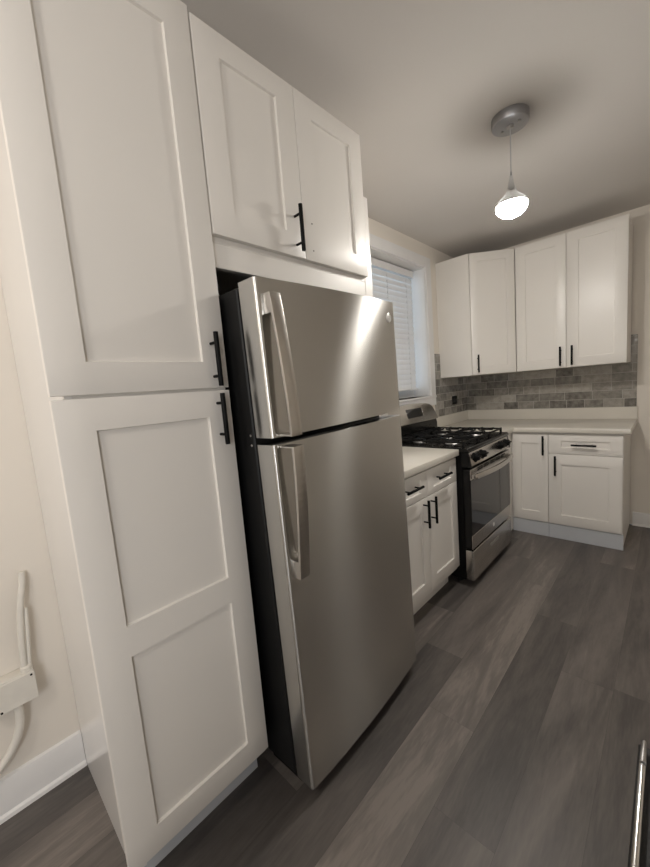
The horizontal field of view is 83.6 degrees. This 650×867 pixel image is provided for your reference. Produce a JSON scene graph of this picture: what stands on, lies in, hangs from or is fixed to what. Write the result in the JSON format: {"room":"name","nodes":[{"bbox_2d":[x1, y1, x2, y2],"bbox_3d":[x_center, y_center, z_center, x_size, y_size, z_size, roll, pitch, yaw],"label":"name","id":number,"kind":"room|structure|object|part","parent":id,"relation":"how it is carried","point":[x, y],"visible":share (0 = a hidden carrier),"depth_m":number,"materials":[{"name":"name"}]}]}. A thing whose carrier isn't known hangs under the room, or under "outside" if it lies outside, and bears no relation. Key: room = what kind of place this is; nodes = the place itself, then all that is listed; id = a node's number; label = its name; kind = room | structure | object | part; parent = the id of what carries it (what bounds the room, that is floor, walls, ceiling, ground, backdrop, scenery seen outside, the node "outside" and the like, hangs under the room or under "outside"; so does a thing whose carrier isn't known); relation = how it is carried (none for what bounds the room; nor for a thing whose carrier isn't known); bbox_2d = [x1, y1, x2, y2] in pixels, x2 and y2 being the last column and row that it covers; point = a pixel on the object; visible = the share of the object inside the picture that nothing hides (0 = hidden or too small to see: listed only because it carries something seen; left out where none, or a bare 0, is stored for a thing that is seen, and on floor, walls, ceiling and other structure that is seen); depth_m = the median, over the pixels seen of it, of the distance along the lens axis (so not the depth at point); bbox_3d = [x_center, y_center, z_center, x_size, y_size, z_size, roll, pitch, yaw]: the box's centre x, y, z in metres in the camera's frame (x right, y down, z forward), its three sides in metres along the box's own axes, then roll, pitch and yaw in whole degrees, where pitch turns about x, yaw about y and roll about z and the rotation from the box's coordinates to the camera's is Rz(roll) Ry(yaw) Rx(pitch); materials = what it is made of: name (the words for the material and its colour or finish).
{"room":"kitchen","nodes":[
{"label":"kitchen","id":0,"kind":"room"},
{"bbox_2d":[0,217,452,778],"bbox_3d":[-0.789,-0.063,1.650,0.190,2.560,6.764,2,9,44],"label":"wall","id":1,"kind":"structure","parent":0,"point":[51,717],"depth_m":1.27,"materials":[{"name":"beige paint"}]},
{"bbox_2d":[0,571,38,773],"bbox_3d":[-1.290,0.871,0.978,0.052,0.685,0.855,2,9,44],"label":"junction box","id":2,"kind":"object","parent":1,"relation":"attached to","point":[18,687],"visible":1,"depth_m":1.23,"materials":[{"name":"white plastic"}]},
{"bbox_2d":[0,730,86,824],"bbox_3d":[-1.894,1.400,0.382,0.026,0.136,2.828,2,9,44],"label":"baseboard","id":3,"kind":"structure","parent":1,"relation":"attached to","point":[35,778],"depth_m":1.30,"materials":[{"name":"white paint"}]},
{"bbox_2d":[188,12,367,295],"bbox_3d":[-0.301,-0.895,1.509,0.670,0.678,0.759,2,9,44],"label":"upper cabinet","id":4,"kind":"object","parent":1,"relation":"attached to","point":[283,174],"visible":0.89,"depth_m":1.23,"materials":[{"name":"white paint"}]},
{"bbox_3d":[-0.228,-0.900,1.172,0.019,0.577,0.376,2,9,44],"label":"door","id":5,"kind":"part","parent":4,"relation":"part of","materials":[{"name":"white paint"}]},
{"bbox_3d":[-0.090,-0.721,1.280,0.042,0.155,0.014,2,9,44],"label":"handle","id":6,"kind":"part","parent":4,"relation":"part of","materials":[{"name":"black metal"}]},
{"bbox_3d":[0.033,-0.953,1.444,0.019,0.577,0.378,2,9,44],"label":"door","id":7,"kind":"part","parent":4,"relation":"part of","materials":[{"name":"white paint"}]},
{"bbox_2d":[369,233,436,404],"bbox_3d":[0.554,-0.846,3.018,0.214,1.309,1.076,2,9,44],"label":"window","id":8,"kind":"structure","parent":1,"relation":"in","point":[421,284],"depth_m":3.28,"materials":[{"name":"white paint"}]},
{"bbox_2d":[371,257,417,391],"bbox_3d":[0.519,-0.869,3.030,0.059,1.055,0.843,2,9,44],"label":"window blind","id":9,"kind":"object","parent":8,"relation":"attached to","point":[391,283],"visible":0.41,"depth_m":3.17,"materials":[{"name":"white plastic"}]},
{"bbox_3d":[0.562,-0.356,3.089,0.050,0.019,0.835,2,9,44],"label":"rail","id":10,"kind":"part","parent":9,"relation":"part of","materials":[{"name":"white plastic"}]},
{"bbox_3d":[0.725,-0.893,3.244,0.052,0.990,0.008,2,9,44],"label":"ladder cord","id":11,"kind":"part","parent":9,"relation":"part of","materials":[{"name":"white fabric"}]},
{"bbox_3d":[0.490,-0.845,3.080,0.027,1.127,0.888,2,9,44],"label":"sash","id":12,"kind":"part","parent":8,"relation":"part of","materials":[{"name":"white paint"}]},
{"bbox_3d":[0.600,-0.276,3.086,0.214,0.018,1.076,2,9,44],"label":"sill","id":13,"kind":"part","parent":8,"relation":"part of","materials":[{"name":"white paint"}]},
{"bbox_2d":[434,354,466,416],"bbox_3d":[1.277,-0.497,3.662,0.008,0.590,0.733,2,9,44],"label":"tile backsplash","id":14,"kind":"structure","parent":1,"relation":"attached to","point":[446,388],"depth_m":3.61,"materials":[{"name":"grey tile"}]},
{"bbox_2d":[452,396,456,404],"bbox_3d":[1.324,-0.341,3.705,0.007,0.084,0.112,2,9,44],"label":"power outlet","id":15,"kind":"object","parent":14,"relation":"attached to","point":[454,398],"visible":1,"depth_m":3.69,"materials":[{"name":"black plastic"}]},
{"bbox_2d":[435,248,522,377],"bbox_3d":[1.486,-1.084,3.425,0.608,1.047,0.604,2,9,44],"label":"upper cabinet","id":16,"kind":"object","parent":1,"relation":"attached to","point":[476,292],"visible":1,"depth_m":3.22,"materials":[{"name":"white paint"}]},
{"bbox_3d":[1.364,-0.621,3.234,0.014,0.156,0.042,-4,7,4],"label":"handle","id":17,"kind":"part","parent":16,"relation":"part of","materials":[{"name":"black metal"}]},
{"bbox_3d":[1.474,-1.056,3.199,0.374,1.043,0.019,-4,7,6],"label":"door","id":18,"kind":"part","parent":16,"relation":"part of","materials":[{"name":"white paint"}]},
{"bbox_2d":[0,524,649,866],"bbox_3d":[0.417,1.289,0.758,3.250,0.100,6.764,2,9,44],"label":"floor","id":19,"kind":"structure","parent":0,"point":[517,724],"depth_m":1.29,"materials":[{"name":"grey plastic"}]},
{"bbox_2d":[0,0,267,866],"bbox_3d":[-0.647,0.050,1.176,0.670,2.425,0.447,2,9,44],"label":"pantry cabinet","id":20,"kind":"object","parent":19,"relation":"on","point":[108,277],"visible":1,"depth_m":0.95,"materials":[{"name":"white paint"}]},
{"bbox_3d":[-0.797,0.075,1.063,0.610,2.425,0.016,2,9,44],"label":"panel","id":21,"kind":"part","parent":20,"relation":"part of","materials":[{"name":"white laminate"}]},
{"bbox_3d":[-0.496,-0.625,0.899,0.019,1.038,0.447,2,9,44],"label":"door","id":22,"kind":"part","parent":20,"relation":"part of","materials":[{"name":"white paint"}]},
{"bbox_3d":[-0.405,0.507,1.034,0.019,1.233,0.447,2,9,44],"label":"door","id":23,"kind":"part","parent":20,"relation":"part of","materials":[{"name":"white paint"}]},
{"bbox_3d":[-0.317,-0.216,1.058,0.042,0.154,0.014,2,9,44],"label":"handle","id":24,"kind":"part","parent":20,"relation":"part of","materials":[{"name":"black metal"}]},
{"bbox_3d":[-0.303,-0.044,1.078,0.042,0.151,0.014,2,9,44],"label":"handle","id":25,"kind":"part","parent":20,"relation":"part of","materials":[{"name":"black metal"}]},
{"bbox_2d":[219,276,415,788],"bbox_3d":[-0.119,0.337,1.572,0.787,1.695,0.718,1,10,42],"label":"refrigerator","id":26,"kind":"object","parent":19,"relation":"on","point":[312,370],"visible":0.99,"depth_m":1.22,"materials":[{"name":"silver metal"}]},
{"bbox_3d":[-0.122,-0.190,1.018,0.072,0.396,0.039,1,10,42],"label":"handle","id":27,"kind":"part","parent":26,"relation":"part of","materials":[{"name":"metal"}]},
{"bbox_3d":[-0.082,0.235,1.076,0.072,0.407,0.039,1,10,42],"label":"handle","id":28,"kind":"part","parent":26,"relation":"part of","materials":[{"name":"metal"}]},
{"bbox_3d":[0.045,-0.264,1.290,0.088,0.445,0.718,1,10,42],"label":"freezer door","id":29,"kind":"part","parent":26,"relation":"part of","materials":[{"name":"silver metal"}]},
{"bbox_3d":[0.122,0.546,1.400,0.088,1.155,0.718,1,10,42],"label":"fresh food door","id":30,"kind":"part","parent":26,"relation":"part of","materials":[{"name":"silver metal"}]},
{"bbox_2d":[363,197,379,416],"bbox_3d":[0.036,0.028,1.939,0.608,2.182,0.053,2,9,44],"label":"end panel","id":31,"kind":"object","parent":19,"relation":"on","point":[368,280],"visible":0.1,"depth_m":1.64,"materials":[{"name":"white paint"}]},
{"bbox_2d":[404,458,459,613],"bbox_3d":[0.390,0.619,2.286,0.670,0.874,0.759,2,9,44],"label":"base cabinet","id":32,"kind":"object","parent":19,"relation":"on","point":[431,493],"visible":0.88,"depth_m":2.10,"materials":[{"name":"white paint"}]},
{"bbox_3d":[0.463,0.295,1.895,0.042,0.014,0.158,2,9,44],"label":"handle","id":33,"kind":"part","parent":32,"relation":"part of","materials":[{"name":"black metal"}]},
{"bbox_3d":[0.438,0.306,1.913,0.019,0.147,0.374,2,9,44],"label":"drawer","id":34,"kind":"part","parent":32,"relation":"part of","materials":[{"name":"white paint"}]},
{"bbox_3d":[0.467,0.664,1.956,0.019,0.568,0.374,2,9,44],"label":"door","id":35,"kind":"part","parent":32,"relation":"part of","materials":[{"name":"white paint"}]},
{"bbox_3d":[0.564,0.445,2.006,0.042,0.156,0.014,2,9,44],"label":"handle","id":36,"kind":"part","parent":32,"relation":"part of","materials":[{"name":"black metal"}]},
{"bbox_2d":[402,446,458,478],"bbox_3d":[0.344,0.116,2.235,0.650,0.138,0.764,2,9,44],"label":"countertop","id":37,"kind":"structure","parent":32,"relation":"on","point":[416,460],"depth_m":2.14,"materials":[{"name":"stone"}]},
{"bbox_3d":[0.622,0.433,2.068,0.042,0.156,0.014,2,9,44],"label":"handle","id":38,"kind":"part","parent":32,"relation":"part of","materials":[{"name":"black metal"}]},
{"bbox_3d":[0.698,0.253,2.184,0.019,0.147,0.378,2,9,44],"label":"drawer","id":39,"kind":"part","parent":32,"relation":"part of","materials":[{"name":"white paint"}]},
{"bbox_3d":[0.727,0.611,2.227,0.019,0.568,0.378,2,9,44],"label":"door","id":40,"kind":"part","parent":32,"relation":"part of","materials":[{"name":"white paint"}]},
{"bbox_3d":[0.701,0.247,2.144,0.042,0.014,0.158,2,9,44],"label":"handle","id":41,"kind":"part","parent":32,"relation":"part of","materials":[{"name":"black metal"}]},
{"bbox_2d":[381,403,512,580],"bbox_3d":[0.959,0.358,2.767,0.728,1.186,0.762,2,9,44],"label":"gas range","id":42,"kind":"object","parent":19,"relation":"on","point":[484,458],"visible":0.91,"depth_m":2.50,"materials":[{"name":"silver metal"}]},
{"bbox_2d":[402,432,508,452],"bbox_3d":[0.912,0.047,2.751,0.662,0.027,0.762,2,9,44],"label":"cooktop","id":43,"kind":"object","parent":42,"relation":"in","point":[474,446],"depth_m":2.51,"materials":[{"name":"black metal"}]},
{"bbox_3d":[0.966,0.152,2.306,0.047,0.062,0.062,2,9,44],"label":"knob","id":44,"kind":"part","parent":42,"relation":"part of","materials":[{"name":"black plastic"}]},
{"bbox_3d":[1.048,0.136,2.392,0.047,0.062,0.062,2,9,44],"label":"knob","id":45,"kind":"part","parent":42,"relation":"part of","materials":[{"name":"black plastic"}]},
{"bbox_3d":[1.166,0.434,2.583,0.044,0.523,0.754,2,9,44],"label":"oven door","id":46,"kind":"part","parent":42,"relation":"part of","materials":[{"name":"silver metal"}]},
{"bbox_3d":[1.199,0.803,2.624,0.052,0.198,0.754,2,9,44],"label":"storage drawer","id":47,"kind":"part","parent":42,"relation":"part of","materials":[{"name":"metal"}]},
{"bbox_3d":[1.141,0.115,2.545,0.062,0.092,0.730,2,9,44],"label":"control panel","id":48,"kind":"part","parent":42,"relation":"part of","materials":[{"name":"metal"}]},
{"bbox_3d":[1.166,0.210,2.540,0.005,0.068,0.754,2,9,44],"label":"door trim","id":49,"kind":"part","parent":42,"relation":"part of","materials":[{"name":"metal"}]},
{"bbox_3d":[1.201,0.648,2.592,0.005,0.090,0.754,2,9,44],"label":"door trim","id":50,"kind":"part","parent":42,"relation":"part of","materials":[{"name":"metal"}]},
{"bbox_3d":[1.190,0.221,2.519,0.060,0.035,0.738,2,9,44],"label":"oven handle","id":51,"kind":"part","parent":42,"relation":"part of","materials":[{"name":"metal"}]},
{"bbox_3d":[1.289,0.086,2.644,0.047,0.062,0.062,2,9,44],"label":"knob","id":52,"kind":"part","parent":42,"relation":"part of","materials":[{"name":"black plastic"}]},
{"bbox_3d":[1.371,0.070,2.730,0.047,0.062,0.062,2,9,44],"label":"knob","id":53,"kind":"part","parent":42,"relation":"part of","materials":[{"name":"black plastic"}]},
{"bbox_2d":[507,432,548,535],"bbox_3d":[1.593,0.393,3.375,0.901,0.874,0.956,2,9,44],"label":"base cabinet","id":54,"kind":"object","parent":19,"relation":"on","point":[529,465],"visible":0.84,"depth_m":3.05,"materials":[{"name":"white paint"}]},
{"bbox_2d":[436,406,637,433],"bbox_3d":[1.738,-0.103,3.139,1.413,0.138,0.958,2,9,44],"label":"countertop","id":55,"kind":"structure","parent":54,"relation":"on","point":[591,420],"depth_m":3.21,"materials":[{"name":"stone"}]},
{"bbox_3d":[1.754,0.097,2.924,0.014,0.156,0.042,2,9,44],"label":"handle","id":56,"kind":"part","parent":54,"relation":"part of","materials":[{"name":"black metal"}]},
{"bbox_2d":[548,433,630,550],"bbox_3d":[2.191,0.389,3.002,0.476,0.874,0.671,2,9,44],"label":"base cabinet","id":57,"kind":"object","parent":19,"relation":"on","point":[589,474],"visible":0.98,"depth_m":2.79,"materials":[{"name":"white paint"}]},
{"bbox_3d":[1.827,0.257,2.884,0.014,0.158,0.042,2,9,44],"label":"handle","id":58,"kind":"part","parent":57,"relation":"part of","materials":[{"name":"black metal"}]},
{"bbox_3d":[1.947,0.091,2.737,0.158,0.014,0.042,2,9,44],"label":"handle","id":59,"kind":"part","parent":57,"relation":"part of","materials":[{"name":"black metal"}]},
{"bbox_3d":[1.966,0.086,2.760,0.464,0.154,0.019,2,9,44],"label":"drawer","id":60,"kind":"part","parent":57,"relation":"part of","materials":[{"name":"white paint"}]},
{"bbox_3d":[1.995,0.450,2.803,0.464,0.573,0.019,2,9,44],"label":"door","id":61,"kind":"part","parent":57,"relation":"part of","materials":[{"name":"white paint"}]},
{"bbox_2d":[180,0,649,257],"bbox_3d":[0.209,-1.344,0.443,3.240,0.100,6.764,2,9,44],"label":"ceiling","id":62,"kind":"structure","parent":0,"point":[422,84],"depth_m":1.56,"materials":[{"name":"white paint"}]},
{"bbox_2d":[491,103,529,218],"bbox_3d":[0.892,-1.276,1.744,0.162,0.448,0.162,2,9,44],"label":"pendant lamp","id":63,"kind":"object","parent":62,"relation":"hanging from","point":[511,119],"visible":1,"depth_m":1.71,"materials":[{"name":"silver metal"}]},
{"bbox_3d":[0.887,-1.344,1.736,0.004,0.209,0.004,2,9,44],"label":"cord","id":64,"kind":"part","parent":63,"relation":"part of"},
{"bbox_3d":[0.900,-1.183,1.755,0.141,0.148,0.141,2,9,44],"label":"lamp shade","id":65,"kind":"part","parent":63,"relation":"part of","materials":[{"name":"white plastic"}]},
{"bbox_2d":[496,198,527,218],"bbox_3d":[0.908,-1.081,1.767,0.140,0.054,0.140,2,9,44],"label":"diffuser","id":66,"kind":"object","parent":63,"relation":"attached to","point":[507,208],"depth_m":1.73,"materials":[{"name":"white glass"}]},
{"bbox_2d":[502,204,649,523],"bbox_3d":[2.666,-0.490,2.917,3.050,2.560,0.100,2,9,44],"label":"wall","id":67,"kind":"structure","parent":0,"point":[640,217],"depth_m":2.93,"materials":[{"name":"beige paint"}]},
{"bbox_2d":[466,334,637,409],"bbox_3d":[2.034,-0.528,3.438,1.396,0.584,0.008,2,9,44],"label":"tile backsplash","id":68,"kind":"structure","parent":67,"relation":"attached to","point":[606,385],"depth_m":3.33,"materials":[{"name":"grey tile"}]},
{"bbox_2d":[515,214,632,371],"bbox_3d":[2.047,-1.083,3.025,0.751,1.050,0.408,2,9,44],"label":"upper cabinet","id":69,"kind":"object","parent":67,"relation":"attached to","point":[574,288],"visible":1,"depth_m":2.87,"materials":[{"name":"white paint"}]},
{"bbox_3d":[1.804,-1.064,3.047,0.368,1.045,0.019,2,9,44],"label":"door","id":70,"kind":"part","parent":69,"relation":"part of","materials":[{"name":"white paint"}]},
{"bbox_3d":[1.925,-0.632,2.973,0.014,0.155,0.042,2,9,44],"label":"handle","id":71,"kind":"part","parent":69,"relation":"part of","materials":[{"name":"black metal"}]},
{"bbox_3d":[1.983,-0.630,2.918,0.014,0.155,0.042,2,9,44],"label":"handle","id":72,"kind":"part","parent":69,"relation":"part of","materials":[{"name":"black metal"}]},
{"bbox_3d":[2.078,-1.056,2.786,0.376,1.045,0.019,2,9,44],"label":"door","id":73,"kind":"part","parent":69,"relation":"part of","materials":[{"name":"white paint"}]},
{"bbox_2d":[632,512,649,527],"bbox_3d":[3.189,0.744,2.568,1.555,0.115,0.026,2,9,44],"label":"baseboard","id":74,"kind":"structure","parent":67,"relation":"attached to","point":[638,519],"depth_m":3.06,"materials":[{"name":"white paint"}]},
{"bbox_2d":[628,740,649,866],"bbox_3d":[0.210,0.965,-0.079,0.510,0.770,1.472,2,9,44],"label":"handle","id":75,"kind":"object","parent":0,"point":[639,846],"visible":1,"depth_m":0.48,"materials":[{"name":"silver metal"}]},
{"bbox_3d":[-0.011,0.590,0.035,0.008,0.019,1.397,2,9,44],"label":"rail","id":76,"kind":"part","parent":75,"relation":"part of","materials":[{"name":"silver metal"}]}
]}

